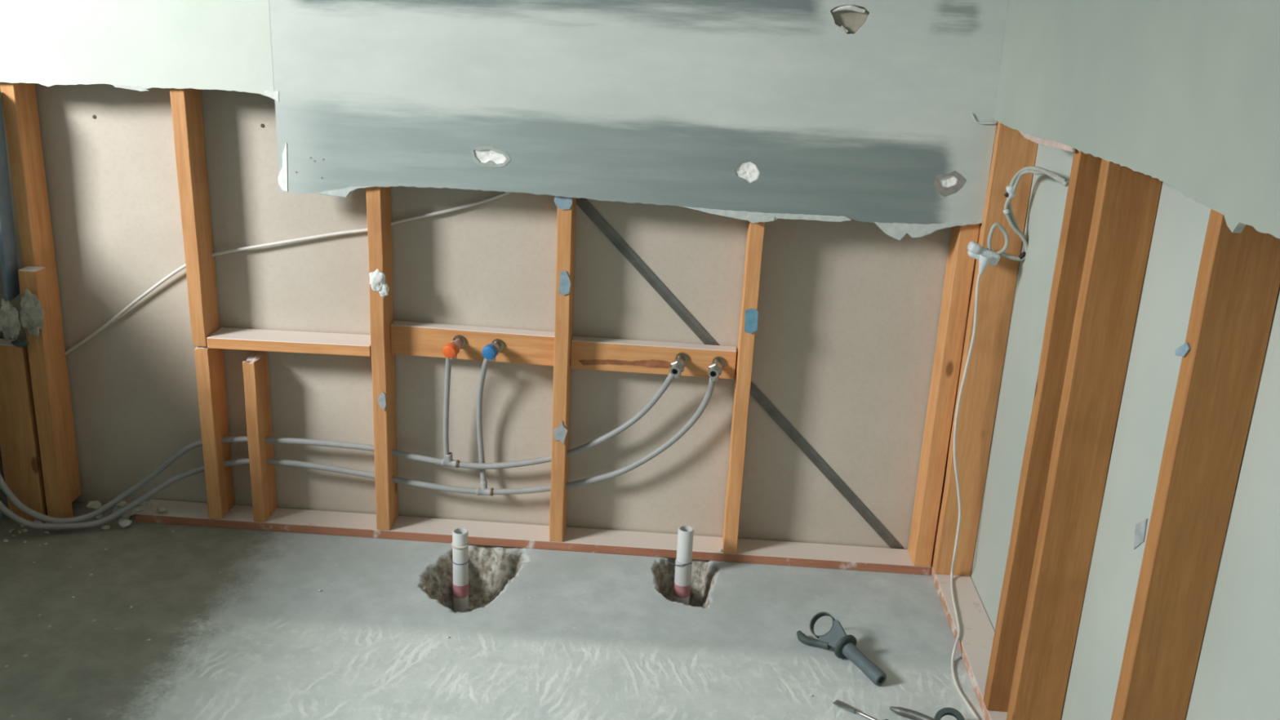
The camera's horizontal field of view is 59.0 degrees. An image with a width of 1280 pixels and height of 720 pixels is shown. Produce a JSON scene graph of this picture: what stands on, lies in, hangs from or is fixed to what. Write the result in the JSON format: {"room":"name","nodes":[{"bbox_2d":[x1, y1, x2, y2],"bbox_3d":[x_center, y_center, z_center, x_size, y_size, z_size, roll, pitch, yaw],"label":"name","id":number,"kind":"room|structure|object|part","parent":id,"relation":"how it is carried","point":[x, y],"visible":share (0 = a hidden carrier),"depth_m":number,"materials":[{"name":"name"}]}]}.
{"room":"building under construction","nodes":[
{"label":"building under construction","id":0,"kind":"room"},
{"bbox_2d":[0,303,8,519],"bbox_3d":[-1.764,-0.225,1.096,0.100,2.400,3.396,3,19,2],"label":"wall","id":1,"kind":"structure","parent":0,"point":[3,498],"depth_m":2.96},
{"bbox_2d":[0,83,981,551],"bbox_3d":[-0.531,-0.696,2.663,2.897,2.400,0.012,3,19,2],"label":"wall","id":2,"kind":"structure","parent":0,"point":[849,311],"depth_m":2.86,"materials":[{"name":"brown paper"}]},
{"bbox_2d":[576,197,903,549],"bbox_3d":[0.267,0.055,2.857,0.896,0.910,0.004,3,19,2],"label":"diagonal brace","id":3,"kind":"object","parent":2,"relation":"attached to","point":[582,203],"visible":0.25,"depth_m":2.86,"materials":[{"name":"metal"}]},
{"bbox_2d":[0,501,985,719],"bbox_3d":[-0.623,1.050,1.461,2.920,0.146,3.410,3,19,2],"label":"floor","id":4,"kind":"structure","parent":0,"point":[238,624],"depth_m":2.55,"materials":[{"name":"concrete"}]},
{"bbox_2d":[0,338,48,523],"bbox_3d":[-1.584,0.187,2.890,0.096,0.489,0.043,3,19,2],"label":"stud","id":5,"kind":"object","parent":4,"relation":"on","point":[20,447],"visible":0.68,"depth_m":2.87,"materials":[{"name":"brown wood"}]},
{"bbox_2d":[0,82,81,502],"bbox_3d":[-1.497,-0.226,2.820,0.047,1.275,0.089,3,19,2],"label":"stud","id":6,"kind":"object","parent":4,"relation":"on","point":[20,104],"visible":0.59,"depth_m":2.75,"materials":[{"name":"brown wood"}]},
{"bbox_2d":[0,91,19,302],"bbox_3d":[-1.517,-0.383,2.691,0.030,0.498,0.050,3,19,2],"label":"sheet","id":7,"kind":"object","parent":6,"relation":"attached to","point":[8,259],"visible":1,"depth_m":2.71,"materials":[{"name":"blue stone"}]},
{"bbox_2d":[11,266,73,517],"bbox_3d":[-1.509,0.104,2.845,0.074,0.682,0.069,3,19,2],"label":"stud","id":8,"kind":"object","parent":4,"relation":"on","point":[41,351],"depth_m":2.84,"materials":[{"name":"brown wood"}]},
{"bbox_2d":[0,297,21,340],"bbox_3d":[-1.533,-0.098,2.746,0.062,0.107,0.031,3,19,2],"label":"lump","id":9,"kind":"object","parent":8,"relation":"attached to","point":[10,324],"visible":1,"depth_m":2.73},
{"bbox_3d":[-1.519,-0.040,2.770,0.042,0.019,0.017,3,19,2],"label":"dark bracket","id":10,"kind":"part","parent":8,"relation":"part of","materials":[{"name":"metal"}]},
{"bbox_2d":[18,288,44,337],"bbox_3d":[-1.475,-0.114,2.745,0.063,0.125,0.033,3,19,2],"label":"lump","id":11,"kind":"object","parent":8,"relation":"attached to","point":[31,314],"visible":1,"depth_m":2.73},
{"bbox_2d":[85,500,102,509],"bbox_3d":[-1.444,0.393,3.001,0.045,0.040,0.030,3,19,2],"label":"chunk","id":12,"kind":"object","parent":4,"relation":"on","point":[95,504],"visible":0.81,"depth_m":2.99,"materials":[{"name":"grey concrete"}]},
{"bbox_2d":[94,513,102,519],"bbox_3d":[-1.434,0.412,2.988,0.023,0.014,0.015,-6,21,-24],"label":"chunk","id":13,"kind":"object","parent":4,"relation":"on","point":[100,516],"visible":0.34,"depth_m":2.98,"materials":[{"name":"grey concrete"}]},
{"bbox_2d":[101,524,110,529],"bbox_3d":[-1.389,0.433,2.938,0.021,0.008,0.017,-4,20,-20],"label":"chunk","id":14,"kind":"object","parent":4,"relation":"on","point":[106,526],"visible":1,"depth_m":2.94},
{"bbox_2d":[112,506,119,512],"bbox_3d":[-1.395,0.401,3.017,0.028,0.018,0.017,0,19,-7],"label":"chunk","id":15,"kind":"object","parent":4,"relation":"on","point":[115,508],"visible":0.49,"depth_m":3.01,"materials":[{"name":"grey concrete"}]},
{"bbox_2d":[115,503,124,509],"bbox_3d":[-1.384,0.391,2.990,0.040,0.026,0.011,7,19,12],"label":"chunk","id":16,"kind":"object","parent":4,"relation":"on","point":[118,506],"visible":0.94,"depth_m":2.98,"materials":[{"name":"grey concrete"}]},
{"bbox_2d":[117,500,127,508],"bbox_3d":[-1.384,0.392,3.027,0.028,0.031,0.038,3,19,2],"label":"chunk","id":17,"kind":"object","parent":4,"relation":"on","point":[124,503],"visible":0.48,"depth_m":3.02,"materials":[{"name":"grey concrete"}]},
{"bbox_2d":[118,518,132,528],"bbox_3d":[-1.342,0.424,2.945,0.032,0.025,0.024,3,19,2],"label":"chunk","id":18,"kind":"object","parent":4,"relation":"on","point":[123,522],"visible":1,"depth_m":2.94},
{"bbox_2d":[121,513,130,519],"bbox_3d":[-1.358,0.414,2.989,0.019,0.016,0.018,-10,23,-34],"label":"chunk","id":19,"kind":"object","parent":4,"relation":"on","point":[126,516],"visible":0.87,"depth_m":2.98,"materials":[{"name":"grey concrete"}]},
{"bbox_2d":[451,527,469,612],"bbox_3d":[-0.453,0.534,2.852,0.046,0.228,0.046,15,22,32],"label":"pipe","id":20,"kind":"object","parent":4,"relation":"on","point":[460,544],"visible":0.94,"depth_m":2.83,"materials":[{"name":"white plastic"}]},
{"bbox_2d":[135,499,931,575],"bbox_3d":[-0.289,0.464,2.977,2.079,0.024,0.090,3,19,2],"label":"plate","id":21,"kind":"object","parent":4,"relation":"on","point":[177,513],"visible":0.74,"depth_m":2.96,"materials":[{"name":"brown wood"}]},
{"bbox_2d":[130,506,142,515],"bbox_3d":[-1.329,0.399,2.983,0.027,0.019,0.030,3,19,2],"label":"chunk","id":22,"kind":"object","parent":21,"relation":"on","point":[135,509],"visible":0.97,"depth_m":2.98,"materials":[{"name":"grey concrete"}]},
{"bbox_2d":[139,501,152,507],"bbox_3d":[-1.304,0.377,3.020,0.059,0.040,0.024,-11,23,-35],"label":"chunk","id":23,"kind":"object","parent":21,"relation":"on","point":[148,504],"visible":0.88,"depth_m":3.01,"materials":[{"name":"grey concrete"}]},
{"bbox_2d":[151,503,166,512],"bbox_3d":[-1.268,0.390,2.977,0.039,0.027,0.017,6,19,11],"label":"chunk","id":24,"kind":"object","parent":21,"relation":"on","point":[160,508],"visible":1,"depth_m":2.97,"materials":[{"name":"grey concrete"}]},
{"bbox_2d":[194,346,235,519],"bbox_3d":[-1.101,0.177,2.930,0.036,0.476,0.090,3,19,2],"label":"stud","id":25,"kind":"object","parent":21,"relation":"on","point":[210,363],"visible":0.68,"depth_m":2.91,"materials":[{"name":"brown wood"}]},
{"bbox_2d":[169,88,220,346],"bbox_3d":[-1.077,-0.426,2.727,0.039,0.800,0.091,3,19,2],"label":"stud","id":26,"kind":"object","parent":25,"relation":"on","point":[186,104],"visible":0.8,"depth_m":2.73,"materials":[{"name":"brown wood"}]},
{"bbox_2d":[0,0,278,101],"bbox_3d":[-1.152,-1.202,2.417,0.704,1.239,0.013,3,19,2],"label":"sheet","id":27,"kind":"object","parent":26,"relation":"attached to","point":[137,45],"visible":1,"depth_m":2.57,"materials":[{"name":"paper"}]},
{"bbox_2d":[242,351,277,521],"bbox_3d":[-0.984,0.198,2.930,0.032,0.447,0.090,3,19,2],"label":"stud","id":28,"kind":"object","parent":21,"relation":"on","point":[255,368],"visible":0.9,"depth_m":2.90,"materials":[{"name":"brown wood"}]},
{"bbox_2d":[365,186,398,530],"bbox_3d":[-0.636,-0.174,2.785,0.039,1.275,0.091,3,19,2],"label":"stud","id":29,"kind":"object","parent":21,"relation":"on","point":[379,213],"visible":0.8,"depth_m":2.81,"materials":[{"name":"brown wood"}]},
{"bbox_2d":[64,191,512,355],"bbox_3d":[-0.909,-0.206,2.832,1.245,0.537,0.022,3,19,2],"label":"electrical cable","id":30,"kind":"object","parent":29,"relation":"attached to","point":[503,193],"visible":0.79,"depth_m":2.80,"materials":[{"name":"white plastic"}]},
{"bbox_2d":[206,327,371,356],"bbox_3d":[-0.868,-0.046,2.841,0.411,0.032,0.088,3,19,2],"label":"noggin","id":31,"kind":"object","parent":29,"relation":"attached to","point":[224,338],"visible":0.96,"depth_m":2.81,"materials":[{"name":"brown wood"}]},
{"bbox_2d":[0,357,674,523],"bbox_3d":[-0.785,0.123,2.857,1.735,0.658,0.140,2,19,-2],"label":"pipe","id":32,"kind":"object","parent":29,"relation":"attached to","point":[447,460],"visible":0.88,"depth_m":2.91,"materials":[{"name":"grey plastic"}]},
{"bbox_2d":[0,358,715,529],"bbox_3d":[-0.728,0.166,2.866,1.813,0.594,0.152,2,19,-2],"label":"pipe","id":33,"kind":"object","parent":29,"relation":"attached to","point":[483,491],"visible":0.91,"depth_m":2.92,"materials":[{"name":"grey plastic"}]},
{"bbox_2d":[368,268,389,297],"bbox_3d":[-0.628,-0.184,2.723,0.049,0.073,0.018,3,19,2],"label":"lump","id":34,"kind":"object","parent":29,"relation":"attached to","point":[377,278],"visible":1,"depth_m":2.72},
{"bbox_2d":[377,391,386,410],"bbox_3d":[-0.646,0.102,2.828,0.022,0.051,0.002,3,19,2],"label":"paper scrap","id":35,"kind":"object","parent":29,"relation":"attached to","point":[381,400],"visible":1,"depth_m":2.83,"materials":[{"name":"white paper"}]},
{"bbox_2d":[390,320,555,365],"bbox_3d":[-0.417,-0.042,2.841,0.415,0.084,0.040,3,19,2],"label":"noggin","id":36,"kind":"object","parent":29,"relation":"attached to","point":[406,338],"visible":0.83,"depth_m":2.82,"materials":[{"name":"brown wood"}]},
{"bbox_2d":[442,334,466,359],"bbox_3d":[-0.459,-0.029,2.790,0.036,0.048,0.075,6,19,10],"label":"outlet","id":37,"kind":"object","parent":36,"relation":"attached to","point":[451,350],"visible":1,"depth_m":2.77,"materials":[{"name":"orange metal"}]},
{"bbox_3d":[-0.451,-0.046,2.818,0.033,0.033,0.006,3,19,2],"label":"wall plate","id":38,"kind":"part","parent":37,"relation":"part of","materials":[{"name":"silver metal"}]},
{"bbox_2d":[481,338,504,361],"bbox_3d":[-0.362,-0.023,2.787,0.036,0.044,0.074,6,19,10],"label":"outlet","id":39,"kind":"object","parent":36,"relation":"attached to","point":[490,351],"visible":1,"depth_m":2.76,"materials":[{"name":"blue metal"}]},
{"bbox_3d":[-0.354,-0.036,2.815,0.033,0.033,0.006,3,19,2],"label":"wall plate","id":40,"kind":"part","parent":39,"relation":"part of","materials":[{"name":"silver metal"}]},
{"bbox_2d":[549,197,576,542],"bbox_3d":[-0.185,-0.147,2.766,0.040,1.275,0.091,3,19,2],"label":"stud","id":41,"kind":"object","parent":21,"relation":"on","point":[566,219],"visible":0.73,"depth_m":2.79,"materials":[{"name":"brown wood"}]},
{"bbox_2d":[554,420,567,444],"bbox_3d":[-0.198,0.182,2.828,0.034,0.066,0.002,3,19,2],"label":"paper scrap","id":42,"kind":"object","parent":41,"relation":"attached to","point":[560,433],"visible":1,"depth_m":2.83,"materials":[{"name":"white paper"}]},
{"bbox_2d":[554,195,572,209],"bbox_3d":[-0.179,-0.367,2.643,0.043,0.033,0.002,3,19,2],"label":"paper scrap","id":43,"kind":"object","parent":41,"relation":"attached to","point":[562,202],"visible":1,"depth_m":2.64,"materials":[{"name":"paper"}]},
{"bbox_2d":[558,271,570,295],"bbox_3d":[-0.180,-0.184,2.704,0.028,0.060,0.002,3,19,2],"label":"paper scrap","id":44,"kind":"object","parent":41,"relation":"attached to","point":[564,283],"visible":1,"depth_m":2.70,"materials":[{"name":"paper"}]},
{"bbox_2d":[269,0,1009,239],"bbox_3d":[0.002,-1.018,2.410,1.646,1.482,0.023,4,19,3],"label":"sheet","id":45,"kind":"object","parent":41,"relation":"attached to","point":[880,113],"visible":1,"depth_m":2.55,"materials":[{"name":"grey paper"}]},
{"bbox_2d":[746,214,774,222],"bbox_3d":[0.278,-0.325,2.615,0.066,0.019,0.002,3,19,2],"label":"paper scrap","id":46,"kind":"object","parent":45,"relation":"attached to","point":[751,218],"visible":1,"depth_m":2.61,"materials":[{"name":"white paper"}]},
{"bbox_2d":[570,335,736,379],"bbox_3d":[0.033,-0.006,2.826,0.411,0.077,0.040,3,19,2],"label":"noggin","id":47,"kind":"object","parent":41,"relation":"attached to","point":[595,353],"visible":0.94,"depth_m":2.81,"materials":[{"name":"brown wood"}]},
{"bbox_2d":[669,352,688,377],"bbox_3d":[0.095,0.015,2.773,0.033,0.050,0.075,7,19,14],"label":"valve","id":48,"kind":"object","parent":47,"relation":"attached to","point":[677,366],"visible":1,"depth_m":2.76,"materials":[{"name":"silver metal"}]},
{"bbox_3d":[0.104,-0.002,2.799,0.033,0.033,0.006,3,19,2],"label":"wall plate","id":49,"kind":"part","parent":48,"relation":"part of","materials":[{"name":"silver metal"}]},
{"bbox_2d":[707,356,725,381],"bbox_3d":[0.187,0.024,2.771,0.033,0.047,0.073,7,19,13],"label":"outlet","id":50,"kind":"object","parent":47,"relation":"attached to","point":[715,369],"visible":1,"depth_m":2.75,"materials":[{"name":"silver metal"}]},
{"bbox_3d":[0.195,0.008,2.796,0.033,0.033,0.006,3,19,2],"label":"wall plate","id":51,"kind":"part","parent":50,"relation":"part of","materials":[{"name":"silver metal"}]},
{"bbox_2d":[722,221,764,553],"bbox_3d":[0.265,-0.120,2.748,0.041,1.275,0.091,3,19,2],"label":"stud","id":52,"kind":"object","parent":21,"relation":"on","point":[755,233],"visible":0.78,"depth_m":2.77,"materials":[{"name":"brown wood"}]},
{"bbox_2d":[744,308,758,333],"bbox_3d":[0.266,-0.093,2.708,0.032,0.063,0.002,3,19,2],"label":"paper scrap","id":53,"kind":"object","parent":52,"relation":"attached to","point":[751,315],"visible":1,"depth_m":2.71,"materials":[{"name":"blue paper"}]},
{"bbox_2d":[907,223,980,566],"bbox_3d":[0.753,-0.091,2.728,0.047,1.275,0.090,3,19,2],"label":"stud","id":54,"kind":"object","parent":21,"relation":"on","point":[959,269],"visible":0.73,"depth_m":2.75,"materials":[{"name":"brown wood"}]},
{"bbox_2d":[662,524,693,604],"bbox_3d":[0.095,0.543,2.849,0.071,0.261,0.045,0,19,-8],"label":"pipe","id":55,"kind":"object","parent":4,"relation":"on","point":[683,563],"visible":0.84,"depth_m":2.83,"materials":[{"name":"white plastic"}]},
{"bbox_2d":[796,611,886,685],"bbox_3d":[0.458,0.633,2.513,0.079,0.066,0.241,-13,24,-40],"label":"handle","id":56,"kind":"object","parent":4,"relation":"on","point":[844,645],"visible":1,"depth_m":2.50,"materials":[{"name":"grey plastic"}]},
{"bbox_3d":[0.389,0.634,2.558,0.088,0.025,0.028,17,23,37],"label":"stop arm","id":57,"kind":"part","parent":56,"relation":"part of","materials":[{"name":"grey plastic"}]},
{"bbox_2d":[832,699,888,719],"bbox_3d":[0.479,0.727,2.297,0.195,0.026,0.023,19,25,40],"label":"screwdriver","id":58,"kind":"object","parent":4,"relation":"on","point":[838,703],"visible":1,"depth_m":2.33,"materials":[{"name":"metal"}]},
{"bbox_3d":[0.426,0.717,2.346,0.050,0.007,0.017,19,25,40],"label":"blade","id":59,"kind":"part","parent":58,"relation":"part of","materials":[{"name":"metal"}]},
{"bbox_2d":[889,706,964,719],"bbox_3d":[0.606,0.743,2.249,0.116,0.048,0.241,-3,19,-16],"label":"pliers","id":60,"kind":"object","parent":4,"relation":"on","point":[910,713],"visible":1,"depth_m":2.30,"materials":[{"name":"metal"}]},
{"bbox_3d":[0.563,0.729,2.317,0.106,0.020,0.021,15,22,33],"label":"stop arm","id":61,"kind":"part","parent":60,"relation":"part of","materials":[{"name":"metal"}]},
{"bbox_2d":[930,551,1007,719],"bbox_3d":[0.710,0.988,1.560,0.090,0.024,2.990,3,19,2],"label":"plate","id":62,"kind":"object","parent":4,"relation":"on","point":[975,643],"visible":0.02,"depth_m":2.62,"materials":[{"name":"brown wood"}]},
{"bbox_2d":[932,120,1038,575],"bbox_3d":[0.819,-0.066,2.665,0.092,1.275,0.035,3,19,2],"label":"stud","id":63,"kind":"object","parent":62,"relation":"on","point":[1012,153],"visible":0.74,"depth_m":2.67,"materials":[{"name":"brown wood"}]},
{"bbox_2d":[983,148,1102,711],"bbox_3d":[0.786,0.113,2.130,0.092,1.275,0.036,3,19,2],"label":"stud","id":64,"kind":"object","parent":62,"relation":"on","point":[1085,169],"visible":0.49,"depth_m":2.12,"materials":[{"name":"brown wood"}]},
{"bbox_2d":[1006,159,1162,719],"bbox_3d":[0.777,0.160,1.990,0.091,1.275,0.047,3,19,2],"label":"stud","id":65,"kind":"object","parent":62,"relation":"on","point":[1126,201],"visible":0.88,"depth_m":1.96,"materials":[{"name":"brown wood"}]},
{"bbox_2d":[1111,208,1279,719],"bbox_3d":[0.753,0.296,1.581,0.091,1.275,0.065,3,19,2],"label":"stud","id":66,"kind":"object","parent":62,"relation":"on","point":[1237,283],"visible":0.86,"depth_m":1.52,"materials":[{"name":"brown wood"}]},
{"bbox_2d":[1133,518,1147,549],"bbox_3d":[0.710,0.246,1.605,0.002,0.059,0.036,3,19,2],"label":"paper scrap","id":67,"kind":"object","parent":66,"relation":"attached to","point":[1140,528],"visible":1,"depth_m":1.60,"materials":[{"name":"white paper"}]},
{"bbox_2d":[1175,342,1190,356],"bbox_3d":[0.721,-0.014,1.503,0.002,0.026,0.039,3,19,2],"label":"paper scrap","id":68,"kind":"object","parent":66,"relation":"attached to","point":[1184,349],"visible":1,"depth_m":1.50,"materials":[{"name":"white paper"}]},
{"bbox_2d":[970,144,1279,719],"bbox_3d":[0.804,-0.070,0.992,0.015,2.400,3.396,3,19,2],"label":"wall","id":69,"kind":"structure","parent":0,"point":[1237,677],"depth_m":1.84,"materials":[{"name":"green paper"}]},
{"bbox_2d":[986,165,1068,261],"bbox_3d":[0.822,-0.284,2.349,0.100,0.244,0.381,3,19,2],"label":"electrical cable","id":70,"kind":"object","parent":69,"relation":"attached to","point":[1011,189],"visible":1,"depth_m":2.52,"materials":[{"name":"white plastic"}]},
{"bbox_2d":[967,240,999,265],"bbox_3d":[0.774,-0.239,2.544,0.073,0.051,0.036,3,19,2],"label":"socket","id":71,"kind":"object","parent":70,"relation":"hanging from","point":[975,249],"visible":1,"depth_m":2.53,"materials":[{"name":"white plastic"}]},
{"bbox_2d":[950,253,991,719],"bbox_3d":[0.732,0.278,2.353,0.058,0.865,0.766,4,19,5],"label":"power cord","id":72,"kind":"object","parent":71,"relation":"hanging from","point":[984,260],"visible":1,"depth_m":2.62,"materials":[{"name":"white plastic"}]},
{"bbox_3d":[-0.727,0.383,-0.563,2.897,2.400,0.012,3,19,2],"label":"wall","id":73,"kind":"structure","parent":0,"visible":0},
{"bbox_2d":[992,0,1279,239],"bbox_3d":[0.721,-0.579,0.770,0.011,1.203,3.287,3,19,2],"label":"sheet","id":74,"kind":"object","parent":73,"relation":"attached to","point":[1184,95],"visible":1,"depth_m":1.59,"materials":[{"name":"green paper"}]}
]}

